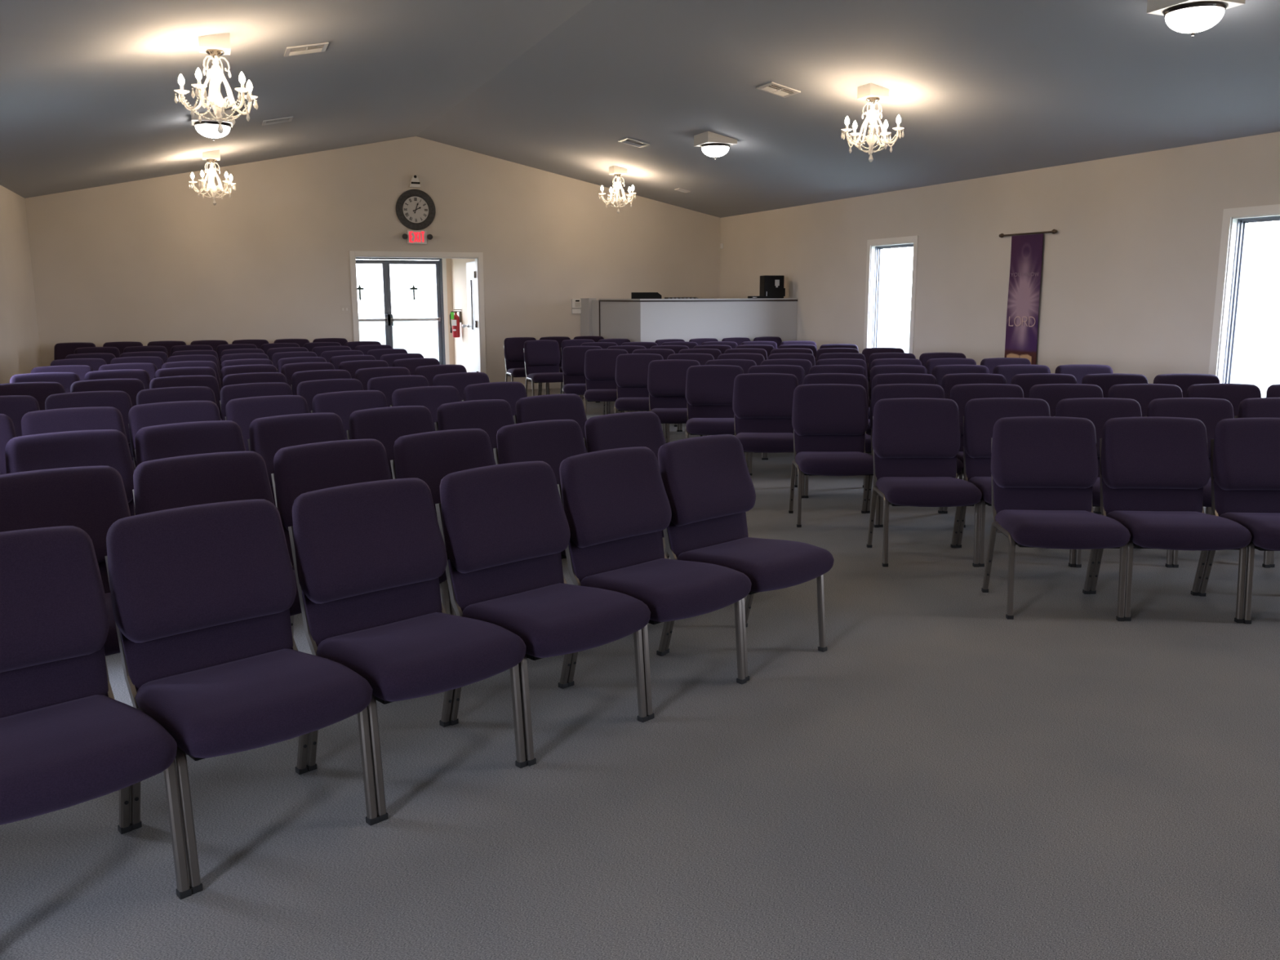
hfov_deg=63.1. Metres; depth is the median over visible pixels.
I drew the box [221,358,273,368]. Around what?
chair
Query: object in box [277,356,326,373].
chair
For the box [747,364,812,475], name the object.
chair
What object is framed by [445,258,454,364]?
wall
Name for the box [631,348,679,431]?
chair
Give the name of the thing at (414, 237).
exit sign
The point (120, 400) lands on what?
chair
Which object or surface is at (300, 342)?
chair
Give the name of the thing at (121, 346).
chair
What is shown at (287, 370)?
chair
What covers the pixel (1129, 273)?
wall
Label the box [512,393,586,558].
chair
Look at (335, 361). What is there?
chair
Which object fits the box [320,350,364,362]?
chair
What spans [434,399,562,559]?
chair
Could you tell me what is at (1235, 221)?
window
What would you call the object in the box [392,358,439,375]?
chair
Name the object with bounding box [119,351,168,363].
chair
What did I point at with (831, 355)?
chair
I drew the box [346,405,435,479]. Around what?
chair
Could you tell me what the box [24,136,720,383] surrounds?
wall
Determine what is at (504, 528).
chair
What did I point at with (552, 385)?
baseboard
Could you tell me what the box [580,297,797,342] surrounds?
booth
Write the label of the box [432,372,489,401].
chair
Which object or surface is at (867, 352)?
chair
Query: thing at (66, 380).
chair
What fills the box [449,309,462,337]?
fire extinguisher
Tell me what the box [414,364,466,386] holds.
chair
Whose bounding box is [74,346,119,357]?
chair
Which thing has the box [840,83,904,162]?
chandelier
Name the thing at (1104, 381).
chair
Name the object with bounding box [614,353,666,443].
chair
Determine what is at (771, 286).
speaker
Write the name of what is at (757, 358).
chair
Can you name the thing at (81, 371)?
chair
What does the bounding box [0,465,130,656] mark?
chair
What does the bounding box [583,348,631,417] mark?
chair
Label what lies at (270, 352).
chair
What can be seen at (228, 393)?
chair
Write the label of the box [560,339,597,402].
chair
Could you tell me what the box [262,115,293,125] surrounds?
ceiling vent
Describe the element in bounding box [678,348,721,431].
chair
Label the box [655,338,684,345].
chair
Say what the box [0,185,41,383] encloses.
wall
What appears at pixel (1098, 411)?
chair
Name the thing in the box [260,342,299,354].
chair
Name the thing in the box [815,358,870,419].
chair
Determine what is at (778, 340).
chair
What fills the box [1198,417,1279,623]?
chair
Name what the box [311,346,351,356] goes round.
chair
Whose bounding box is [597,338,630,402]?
chair
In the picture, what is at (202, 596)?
chair
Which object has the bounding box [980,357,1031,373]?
chair
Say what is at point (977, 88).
ceiling
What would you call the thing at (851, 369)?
chair
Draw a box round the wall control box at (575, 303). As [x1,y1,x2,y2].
[571,298,581,313]
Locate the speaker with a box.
[759,275,785,298]
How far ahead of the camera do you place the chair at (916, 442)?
6.06 m
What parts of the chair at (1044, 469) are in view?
leg, leg, panel, backrest, seat, leg, leg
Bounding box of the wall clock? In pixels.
[395,189,435,230]
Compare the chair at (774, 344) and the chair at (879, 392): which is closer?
the chair at (879, 392)
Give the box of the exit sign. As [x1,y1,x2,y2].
[402,230,432,244]
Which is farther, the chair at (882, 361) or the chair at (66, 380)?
the chair at (882, 361)
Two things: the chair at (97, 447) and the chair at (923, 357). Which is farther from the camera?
the chair at (923, 357)
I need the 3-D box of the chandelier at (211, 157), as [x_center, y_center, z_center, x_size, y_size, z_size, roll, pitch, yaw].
[-5.336,-3.763,12.993,0.546,0.660,0.543,-4,11,-22]
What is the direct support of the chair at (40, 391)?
on the floor
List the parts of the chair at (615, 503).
leg, backrest, panel, leg, leg, seat, leg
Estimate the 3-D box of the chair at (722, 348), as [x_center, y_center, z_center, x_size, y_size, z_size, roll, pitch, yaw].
[0.918,-1.175,12.611,0.530,0.890,0.613,-1,10,-6]
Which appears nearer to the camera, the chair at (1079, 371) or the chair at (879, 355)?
the chair at (1079, 371)
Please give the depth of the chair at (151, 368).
9.56 m
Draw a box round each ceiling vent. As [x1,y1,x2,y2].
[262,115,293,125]
[284,42,328,57]
[617,137,649,147]
[674,187,690,192]
[755,81,800,97]
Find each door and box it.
[355,259,391,345]
[386,259,442,364]
[462,261,478,372]
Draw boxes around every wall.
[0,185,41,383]
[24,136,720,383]
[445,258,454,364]
[451,258,475,372]
[720,131,1279,383]
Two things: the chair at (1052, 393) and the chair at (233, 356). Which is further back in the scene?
the chair at (233, 356)
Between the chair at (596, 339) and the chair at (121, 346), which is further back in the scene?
the chair at (596, 339)
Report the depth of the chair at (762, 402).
8.05 m
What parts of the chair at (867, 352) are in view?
backrest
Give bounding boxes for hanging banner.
[999,229,1057,364]
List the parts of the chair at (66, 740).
panel, backrest, seat, leg, leg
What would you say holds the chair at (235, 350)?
on the floor
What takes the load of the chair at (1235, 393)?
on the floor
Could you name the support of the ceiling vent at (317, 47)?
in the ceiling
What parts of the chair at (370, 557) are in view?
leg, backrest, panel, leg, seat, leg, leg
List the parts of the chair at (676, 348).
backrest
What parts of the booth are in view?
gate post, panel, panel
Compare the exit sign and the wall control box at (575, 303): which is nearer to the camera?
the exit sign
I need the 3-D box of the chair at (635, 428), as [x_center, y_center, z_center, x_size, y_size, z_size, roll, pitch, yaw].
[0.082,0.127,5.254,0.530,0.890,0.613,-9,13,-40]
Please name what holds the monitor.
on the desk
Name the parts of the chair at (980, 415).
leg, panel, seat, leg, backrest, leg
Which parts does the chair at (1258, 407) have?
backrest, leg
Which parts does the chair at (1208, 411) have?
leg, backrest, seat, leg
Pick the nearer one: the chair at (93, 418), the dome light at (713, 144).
the chair at (93, 418)
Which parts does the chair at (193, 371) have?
backrest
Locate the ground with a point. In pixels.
(1257, 360)
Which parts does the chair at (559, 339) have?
leg, leg, backrest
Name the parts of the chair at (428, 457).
backrest, leg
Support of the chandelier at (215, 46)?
hanging from the ceiling
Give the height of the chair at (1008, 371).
0.890 m
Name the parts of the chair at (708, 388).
leg, seat, panel, backrest, leg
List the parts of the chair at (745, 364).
backrest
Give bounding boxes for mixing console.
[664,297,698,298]
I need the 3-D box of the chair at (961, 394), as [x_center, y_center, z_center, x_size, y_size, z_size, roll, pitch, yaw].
[2.350,-0.171,6.900,0.530,0.890,0.613,0,10,2]
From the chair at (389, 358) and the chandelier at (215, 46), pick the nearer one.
the chandelier at (215, 46)
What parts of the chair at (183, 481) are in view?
backrest, seat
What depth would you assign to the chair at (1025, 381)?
7.97 m
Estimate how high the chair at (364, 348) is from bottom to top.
0.890 m
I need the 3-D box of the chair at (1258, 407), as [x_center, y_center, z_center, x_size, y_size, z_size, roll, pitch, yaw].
[3.737,0.003,5.897,0.530,0.890,0.613,0,10,1]
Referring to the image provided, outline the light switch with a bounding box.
[340,305,349,313]
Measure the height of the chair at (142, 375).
0.890 m
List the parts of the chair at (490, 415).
backrest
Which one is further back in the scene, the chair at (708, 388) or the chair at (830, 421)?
the chair at (708, 388)
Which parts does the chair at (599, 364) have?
leg, seat, panel, backrest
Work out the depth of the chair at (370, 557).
3.26 m
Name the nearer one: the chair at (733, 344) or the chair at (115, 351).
the chair at (115, 351)
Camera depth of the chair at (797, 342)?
13.84 m
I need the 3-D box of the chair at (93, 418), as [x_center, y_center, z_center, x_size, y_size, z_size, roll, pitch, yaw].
[-2.942,0.080,5.566,0.530,0.890,0.614,-8,13,-37]
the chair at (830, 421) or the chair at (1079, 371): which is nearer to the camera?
the chair at (830, 421)
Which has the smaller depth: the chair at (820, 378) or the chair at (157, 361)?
the chair at (820, 378)
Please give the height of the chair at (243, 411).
0.890 m
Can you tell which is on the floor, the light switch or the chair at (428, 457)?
the chair at (428, 457)
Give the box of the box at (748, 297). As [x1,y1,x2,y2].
[747,296,764,298]
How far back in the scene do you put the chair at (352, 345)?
14.07 m
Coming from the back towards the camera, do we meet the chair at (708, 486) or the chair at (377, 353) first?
the chair at (377, 353)
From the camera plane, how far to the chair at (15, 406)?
6.43 m
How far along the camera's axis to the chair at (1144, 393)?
7.02 m
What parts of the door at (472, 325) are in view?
lite frame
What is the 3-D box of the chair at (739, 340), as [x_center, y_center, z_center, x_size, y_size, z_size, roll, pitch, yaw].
[1.507,-1.577,14.875,0.530,0.890,0.613,-5,11,-27]
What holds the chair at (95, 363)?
on the floor
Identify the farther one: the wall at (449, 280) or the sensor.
the wall at (449, 280)
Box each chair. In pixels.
[0,382,65,410]
[0,395,39,436]
[0,413,16,474]
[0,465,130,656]
[0,525,191,899]
[4,429,135,515]
[9,372,79,392]
[21,406,135,513]
[31,364,93,381]
[44,391,134,470]
[50,358,106,371]
[53,342,95,359]
[65,352,115,364]
[70,378,145,406]
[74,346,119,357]
[84,368,151,389]
[98,363,157,380]
[102,341,142,355]
[104,498,379,894]
[110,356,164,369]
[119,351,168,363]
[123,346,168,355]
[128,400,221,468]
[132,450,302,616]
[134,420,246,465]
[136,386,217,404]
[146,341,186,357]
[149,375,221,417]
[154,366,222,420]
[161,360,222,418]
[167,354,220,381]
[170,344,213,355]
[171,350,220,373]
[190,340,228,351]
[216,343,257,369]
[219,382,293,420]
[220,348,264,359]
[220,364,277,388]
[221,353,268,363]
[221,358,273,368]
[222,372,287,386]
[225,395,309,450]
[231,339,268,348]
[247,412,346,506]
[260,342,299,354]
[266,346,308,360]
[271,351,317,368]
[271,439,450,633]
[274,338,309,346]
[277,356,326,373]
[280,362,335,387]
[288,477,527,822]
[290,369,351,395]
[297,378,363,413]
[302,342,341,351]
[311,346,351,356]
[311,390,387,439]
[312,337,347,346]
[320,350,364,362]
[329,355,376,369]
[337,360,389,378]
[344,341,381,350]
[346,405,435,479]
[354,344,391,355]
[355,367,410,390]
[366,348,407,359]
[367,375,428,406]
[379,353,423,367]
[390,386,460,430]
[390,428,496,615]
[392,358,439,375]
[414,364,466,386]
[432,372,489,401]
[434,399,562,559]
[435,461,650,766]
[462,382,527,415]
[493,419,586,558]
[503,337,547,395]
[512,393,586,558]
[523,339,563,395]
[539,336,570,395]
[557,446,751,719]
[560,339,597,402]
[561,346,608,414]
[573,336,604,398]
[579,342,622,413]
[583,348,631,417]
[583,411,669,559]
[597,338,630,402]
[607,345,648,413]
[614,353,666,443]
[621,342,657,412]
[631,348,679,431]
[647,359,706,436]
[648,345,688,411]
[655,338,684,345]
[657,434,834,680]
[661,341,697,348]
[666,353,714,443]
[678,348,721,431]
[684,364,748,469]
[688,337,718,345]
[693,344,732,354]
[701,341,737,348]
[703,359,764,459]
[717,353,764,365]
[721,337,751,345]
[724,348,767,359]
[732,373,804,497]
[735,344,774,359]
[740,341,777,348]
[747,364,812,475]
[753,336,782,346]
[757,359,812,459]
[768,352,815,366]
[770,347,813,354]
[777,344,817,361]
[780,340,817,349]
[788,383,879,527]
[802,373,875,497]
[808,364,871,435]
[815,347,858,362]
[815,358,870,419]
[817,352,870,407]
[819,343,858,351]
[862,347,904,391]
[866,383,963,527]
[866,397,982,567]
[867,352,915,396]
[869,364,928,402]
[869,373,937,454]
[870,358,922,369]
[919,352,966,367]
[925,358,976,374]
[931,364,989,386]
[941,373,1006,399]
[942,383,1023,527]
[956,397,1075,567]
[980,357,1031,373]
[981,416,1130,621]
[992,364,1050,384]
[1011,373,1076,398]
[1028,383,1103,514]
[1054,364,1113,383]
[1055,397,1173,567]
[1081,373,1148,397]
[1089,416,1252,622]
[1098,383,1211,514]
[1136,397,1270,568]
[1153,373,1220,397]
[1186,383,1261,515]
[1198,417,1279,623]
[1234,397,1279,567]
[1266,383,1279,397]
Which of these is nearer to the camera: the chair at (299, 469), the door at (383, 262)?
the chair at (299, 469)
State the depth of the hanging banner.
11.18 m
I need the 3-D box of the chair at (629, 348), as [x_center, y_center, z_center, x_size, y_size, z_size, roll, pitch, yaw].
[-0.135,-1.154,12.508,0.530,0.890,0.613,-1,10,-6]
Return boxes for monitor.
[631,292,662,298]
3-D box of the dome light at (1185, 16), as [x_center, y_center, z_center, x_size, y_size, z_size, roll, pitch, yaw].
[3.398,-2.863,6.385,0.380,0.289,0.380,-4,11,-22]
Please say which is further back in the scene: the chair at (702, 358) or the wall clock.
the wall clock
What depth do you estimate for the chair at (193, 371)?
8.97 m
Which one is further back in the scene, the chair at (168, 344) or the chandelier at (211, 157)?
the chair at (168, 344)
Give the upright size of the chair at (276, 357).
0.890 m
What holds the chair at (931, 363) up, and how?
on the floor
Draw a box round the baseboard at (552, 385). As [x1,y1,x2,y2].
[522,382,560,389]
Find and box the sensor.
[409,175,420,187]
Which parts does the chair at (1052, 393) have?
backrest, leg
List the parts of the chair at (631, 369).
seat, panel, backrest, leg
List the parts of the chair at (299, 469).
panel, leg, backrest, seat, leg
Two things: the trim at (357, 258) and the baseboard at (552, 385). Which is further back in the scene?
the trim at (357, 258)
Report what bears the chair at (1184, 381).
on the floor
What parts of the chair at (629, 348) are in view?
leg, backrest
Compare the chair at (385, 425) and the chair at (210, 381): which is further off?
the chair at (210, 381)
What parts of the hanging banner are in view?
rod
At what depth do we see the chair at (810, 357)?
10.90 m
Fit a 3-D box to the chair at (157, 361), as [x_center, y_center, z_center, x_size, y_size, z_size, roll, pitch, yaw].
[-4.977,-0.781,10.474,0.530,0.890,0.613,-7,12,-33]
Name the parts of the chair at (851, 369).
backrest, seat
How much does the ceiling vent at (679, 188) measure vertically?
0.050 m
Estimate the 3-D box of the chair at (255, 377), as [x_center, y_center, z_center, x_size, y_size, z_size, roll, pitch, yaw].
[-2.924,-0.380,8.171,0.530,0.890,0.613,-7,12,-34]
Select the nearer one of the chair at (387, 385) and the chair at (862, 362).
the chair at (387, 385)
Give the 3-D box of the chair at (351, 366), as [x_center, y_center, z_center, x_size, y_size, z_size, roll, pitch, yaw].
[-2.477,-0.661,9.758,0.530,0.890,0.613,-7,12,-34]
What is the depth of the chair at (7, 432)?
5.46 m
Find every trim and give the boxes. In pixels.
[349,250,486,373]
[355,257,445,364]
[441,258,449,364]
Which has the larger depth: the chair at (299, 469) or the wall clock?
the wall clock
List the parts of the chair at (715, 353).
backrest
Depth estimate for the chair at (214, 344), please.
14.60 m
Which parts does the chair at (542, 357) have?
leg, leg, panel, backrest, seat, leg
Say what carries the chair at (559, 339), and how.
on the floor
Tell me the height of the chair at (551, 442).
0.890 m
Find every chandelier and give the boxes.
[173,32,257,133]
[188,150,235,204]
[598,165,636,213]
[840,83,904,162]
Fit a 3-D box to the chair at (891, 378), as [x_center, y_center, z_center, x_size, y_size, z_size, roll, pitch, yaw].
[2.027,-0.339,7.861,0.530,0.890,0.614,0,10,3]
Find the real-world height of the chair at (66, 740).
0.890 m
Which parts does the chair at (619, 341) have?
backrest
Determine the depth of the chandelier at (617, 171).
15.10 m
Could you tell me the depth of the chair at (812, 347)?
12.89 m
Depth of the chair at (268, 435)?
5.30 m
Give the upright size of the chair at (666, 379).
0.890 m
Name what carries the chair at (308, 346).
on the floor
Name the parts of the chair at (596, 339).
backrest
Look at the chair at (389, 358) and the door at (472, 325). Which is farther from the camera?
the door at (472, 325)
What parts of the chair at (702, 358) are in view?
leg, backrest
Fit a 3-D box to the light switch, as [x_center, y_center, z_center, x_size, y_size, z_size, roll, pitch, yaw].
[-4.412,-2.553,15.586,0.120,0.120,0.016,-4,11,-22]
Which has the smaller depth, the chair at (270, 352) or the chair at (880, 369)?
the chair at (880, 369)
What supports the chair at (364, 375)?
on the floor
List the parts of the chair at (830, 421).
leg, leg, panel, backrest, seat, leg, leg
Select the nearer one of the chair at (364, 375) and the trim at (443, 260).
the chair at (364, 375)
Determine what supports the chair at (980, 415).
on the floor
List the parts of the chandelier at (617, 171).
arm, arm, arm, arm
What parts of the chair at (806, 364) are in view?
backrest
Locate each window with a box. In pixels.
[863,235,918,354]
[1208,204,1279,383]
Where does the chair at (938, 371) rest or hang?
on the floor
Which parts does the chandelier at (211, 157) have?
arm, arm, arm, arm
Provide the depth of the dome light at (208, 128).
10.18 m
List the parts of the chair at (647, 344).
backrest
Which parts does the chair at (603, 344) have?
backrest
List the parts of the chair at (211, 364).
backrest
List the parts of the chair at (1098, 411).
leg, seat, panel, backrest, leg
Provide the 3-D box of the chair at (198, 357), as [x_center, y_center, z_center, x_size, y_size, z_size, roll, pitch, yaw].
[-4.541,-0.834,10.768,0.530,0.890,0.613,-7,12,-34]
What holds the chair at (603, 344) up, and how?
on the floor
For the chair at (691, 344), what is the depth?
13.70 m
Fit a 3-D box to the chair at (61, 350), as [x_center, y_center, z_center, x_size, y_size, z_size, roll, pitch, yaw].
[-7.485,-1.366,13.828,0.530,0.890,0.613,-4,11,-22]
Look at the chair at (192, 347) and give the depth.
13.16 m
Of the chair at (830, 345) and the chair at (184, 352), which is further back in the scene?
the chair at (830, 345)
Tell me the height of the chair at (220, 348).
0.890 m
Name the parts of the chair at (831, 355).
backrest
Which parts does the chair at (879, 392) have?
leg, leg, backrest, leg, seat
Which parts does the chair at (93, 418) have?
backrest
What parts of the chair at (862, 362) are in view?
backrest, seat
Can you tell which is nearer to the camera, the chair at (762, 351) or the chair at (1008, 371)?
the chair at (1008, 371)
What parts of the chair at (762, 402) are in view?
panel, seat, backrest, leg, leg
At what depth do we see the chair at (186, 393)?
6.98 m
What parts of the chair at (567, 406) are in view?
backrest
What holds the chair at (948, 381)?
on the floor
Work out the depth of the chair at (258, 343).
14.81 m
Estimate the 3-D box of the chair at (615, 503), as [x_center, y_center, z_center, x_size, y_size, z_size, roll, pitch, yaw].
[0.057,0.353,3.971,0.530,0.890,0.613,-10,14,-43]
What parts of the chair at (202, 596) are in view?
leg, leg, backrest, panel, seat, leg, leg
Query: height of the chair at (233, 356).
0.890 m
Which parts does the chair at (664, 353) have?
backrest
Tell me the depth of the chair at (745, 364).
9.86 m
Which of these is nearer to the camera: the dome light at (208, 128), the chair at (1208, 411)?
the chair at (1208, 411)
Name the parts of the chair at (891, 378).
backrest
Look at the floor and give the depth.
3.10 m
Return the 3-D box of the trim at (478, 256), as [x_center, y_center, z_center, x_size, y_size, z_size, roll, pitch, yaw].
[-3.410,-2.423,16.112,2.020,2.155,0.178,-4,11,-22]
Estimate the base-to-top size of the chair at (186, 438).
0.890 m
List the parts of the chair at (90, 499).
backrest, panel, seat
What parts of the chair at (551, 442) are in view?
backrest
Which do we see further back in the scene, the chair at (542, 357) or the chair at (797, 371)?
the chair at (542, 357)
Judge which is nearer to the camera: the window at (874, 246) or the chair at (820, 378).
the chair at (820, 378)
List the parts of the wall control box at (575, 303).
plate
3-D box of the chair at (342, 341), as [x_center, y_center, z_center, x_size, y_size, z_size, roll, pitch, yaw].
[-4.426,-1.592,15.059,0.530,0.890,0.613,-4,11,-22]
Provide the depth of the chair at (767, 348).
12.83 m
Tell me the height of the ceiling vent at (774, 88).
0.075 m
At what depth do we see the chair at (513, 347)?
15.27 m
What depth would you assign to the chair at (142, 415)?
5.97 m
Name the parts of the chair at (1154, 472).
leg, leg, panel, backrest, seat, leg, leg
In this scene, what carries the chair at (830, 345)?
on the floor
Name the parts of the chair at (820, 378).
leg, backrest, seat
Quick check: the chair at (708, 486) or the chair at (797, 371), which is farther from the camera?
the chair at (797, 371)
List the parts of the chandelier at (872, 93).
candle bulb, candle bulb, arm, arm, arm, candle bulb, arm, candle bulb, arm, candle bulb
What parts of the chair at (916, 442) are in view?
leg, leg, panel, backrest, seat, leg, leg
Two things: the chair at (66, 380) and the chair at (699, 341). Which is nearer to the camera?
the chair at (66, 380)
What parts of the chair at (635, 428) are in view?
backrest, leg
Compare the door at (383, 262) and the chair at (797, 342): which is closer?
the chair at (797, 342)
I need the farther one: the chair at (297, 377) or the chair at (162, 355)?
the chair at (162, 355)
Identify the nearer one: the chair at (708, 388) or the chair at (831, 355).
the chair at (708, 388)
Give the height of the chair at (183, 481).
0.890 m
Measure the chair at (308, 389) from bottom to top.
0.890 m
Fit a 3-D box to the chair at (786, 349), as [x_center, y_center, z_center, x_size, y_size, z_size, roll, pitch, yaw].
[1.752,-1.028,11.763,0.530,0.890,0.613,-1,10,-3]
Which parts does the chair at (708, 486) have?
leg, backrest, panel, leg, leg, seat, leg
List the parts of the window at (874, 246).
frame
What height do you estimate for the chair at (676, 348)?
0.890 m
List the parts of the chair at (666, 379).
panel, seat, backrest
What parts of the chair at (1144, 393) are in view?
backrest, leg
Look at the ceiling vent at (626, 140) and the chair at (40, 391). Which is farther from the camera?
the ceiling vent at (626, 140)
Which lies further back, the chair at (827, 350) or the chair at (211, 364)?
the chair at (827, 350)
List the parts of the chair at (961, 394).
seat, panel, leg, backrest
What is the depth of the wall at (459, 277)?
18.08 m
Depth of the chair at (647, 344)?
13.65 m
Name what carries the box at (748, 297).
on the booth
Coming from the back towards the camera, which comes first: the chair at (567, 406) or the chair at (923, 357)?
the chair at (923, 357)
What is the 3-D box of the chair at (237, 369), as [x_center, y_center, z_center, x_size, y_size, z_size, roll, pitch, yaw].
[-3.336,-0.551,9.148,0.530,0.890,0.613,-7,12,-34]
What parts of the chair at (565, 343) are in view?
backrest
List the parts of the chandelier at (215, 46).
candle bulb, arm, candle bulb, arm, candle bulb, arm, arm, candle bulb, candle bulb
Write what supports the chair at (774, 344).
on the floor
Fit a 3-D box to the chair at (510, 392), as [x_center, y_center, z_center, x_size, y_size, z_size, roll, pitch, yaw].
[-0.859,-0.210,7.179,0.530,0.890,0.613,-8,13,-37]
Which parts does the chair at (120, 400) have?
backrest, panel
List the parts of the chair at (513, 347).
leg, leg, panel, seat, backrest, leg, leg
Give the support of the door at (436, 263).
in the wall at (449, 280)
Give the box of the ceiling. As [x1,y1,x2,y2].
[0,0,1279,217]
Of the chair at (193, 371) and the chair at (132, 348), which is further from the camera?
the chair at (132, 348)
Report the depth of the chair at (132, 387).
7.71 m
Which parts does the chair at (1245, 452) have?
leg, backrest, panel, leg, seat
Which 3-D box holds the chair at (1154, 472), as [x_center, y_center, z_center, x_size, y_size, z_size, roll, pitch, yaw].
[2.515,0.174,4.948,0.530,0.890,0.613,1,10,4]
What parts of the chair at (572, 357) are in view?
seat, panel, backrest, leg, leg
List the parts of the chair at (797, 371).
leg, backrest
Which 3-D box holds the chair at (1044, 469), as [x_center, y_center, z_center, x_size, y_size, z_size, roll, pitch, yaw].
[1.984,0.170,4.979,0.530,0.890,0.613,1,10,4]
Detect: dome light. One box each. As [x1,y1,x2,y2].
[191,109,233,141]
[693,131,737,159]
[1146,0,1245,37]
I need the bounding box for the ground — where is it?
[358,311,1279,397]
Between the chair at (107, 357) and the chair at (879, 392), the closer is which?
the chair at (879, 392)
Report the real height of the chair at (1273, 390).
0.890 m
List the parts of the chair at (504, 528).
leg, backrest, panel, leg, seat, leg, leg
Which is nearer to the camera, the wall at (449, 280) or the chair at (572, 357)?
the chair at (572, 357)
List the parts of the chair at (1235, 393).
backrest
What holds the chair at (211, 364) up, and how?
on the floor
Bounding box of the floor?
[0,388,1279,959]
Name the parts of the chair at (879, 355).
backrest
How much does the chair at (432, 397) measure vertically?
0.890 m
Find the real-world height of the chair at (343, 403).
0.890 m

